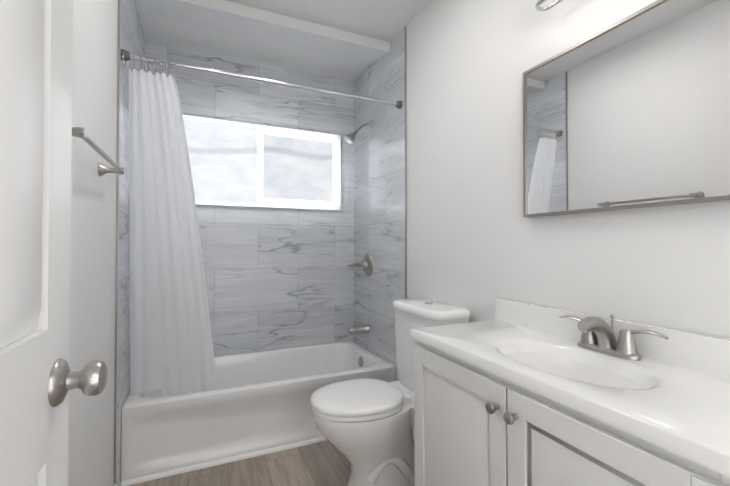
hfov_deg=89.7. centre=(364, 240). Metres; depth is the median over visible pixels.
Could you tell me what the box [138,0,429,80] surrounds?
ceiling
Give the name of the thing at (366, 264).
shower valve
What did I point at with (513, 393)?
bathroom vanity
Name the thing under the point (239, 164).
window
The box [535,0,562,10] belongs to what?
sconce
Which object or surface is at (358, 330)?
tub spout
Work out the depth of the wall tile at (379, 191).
2.63 m
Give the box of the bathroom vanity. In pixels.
[410,299,729,485]
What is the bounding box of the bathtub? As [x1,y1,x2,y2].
[121,341,395,485]
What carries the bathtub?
on the floor
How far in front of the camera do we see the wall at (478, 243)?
1.53 m
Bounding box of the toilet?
[310,298,469,485]
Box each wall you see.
[68,0,117,485]
[406,0,729,339]
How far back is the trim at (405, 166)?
2.31 m
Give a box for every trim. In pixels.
[114,0,120,483]
[404,26,406,298]
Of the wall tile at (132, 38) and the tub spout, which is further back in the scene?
the tub spout
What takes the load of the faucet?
on the bathroom vanity
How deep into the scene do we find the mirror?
1.07 m
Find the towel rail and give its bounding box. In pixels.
[72,127,124,175]
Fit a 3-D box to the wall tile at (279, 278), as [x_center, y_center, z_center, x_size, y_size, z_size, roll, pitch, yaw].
[-0.790,-0.075,2.777,1.523,2.554,0.006,0,-1,-24]
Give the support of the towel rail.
attached to the wall at (93, 252)
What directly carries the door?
in the wall at (93, 252)
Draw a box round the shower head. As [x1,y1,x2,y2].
[345,120,372,143]
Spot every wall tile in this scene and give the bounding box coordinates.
[116,0,144,485]
[145,40,353,355]
[354,28,404,380]
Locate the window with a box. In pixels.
[183,115,340,210]
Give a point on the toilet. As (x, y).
(364, 426)
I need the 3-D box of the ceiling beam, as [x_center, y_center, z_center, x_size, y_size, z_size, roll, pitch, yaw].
[-0.591,-1.326,2.348,1.534,0.064,0.330,0,-1,-24]
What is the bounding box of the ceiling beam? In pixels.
[133,0,389,63]
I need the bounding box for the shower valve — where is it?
[348,253,372,276]
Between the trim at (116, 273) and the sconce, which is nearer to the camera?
the sconce
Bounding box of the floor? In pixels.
[129,440,350,485]
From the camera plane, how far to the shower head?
2.72 m
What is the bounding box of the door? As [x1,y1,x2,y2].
[0,0,107,485]
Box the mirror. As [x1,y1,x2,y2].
[523,0,729,217]
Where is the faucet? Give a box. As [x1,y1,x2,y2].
[559,314,668,360]
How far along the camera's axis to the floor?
1.90 m
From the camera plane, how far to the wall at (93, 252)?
1.33 m
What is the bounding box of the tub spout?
[349,325,369,334]

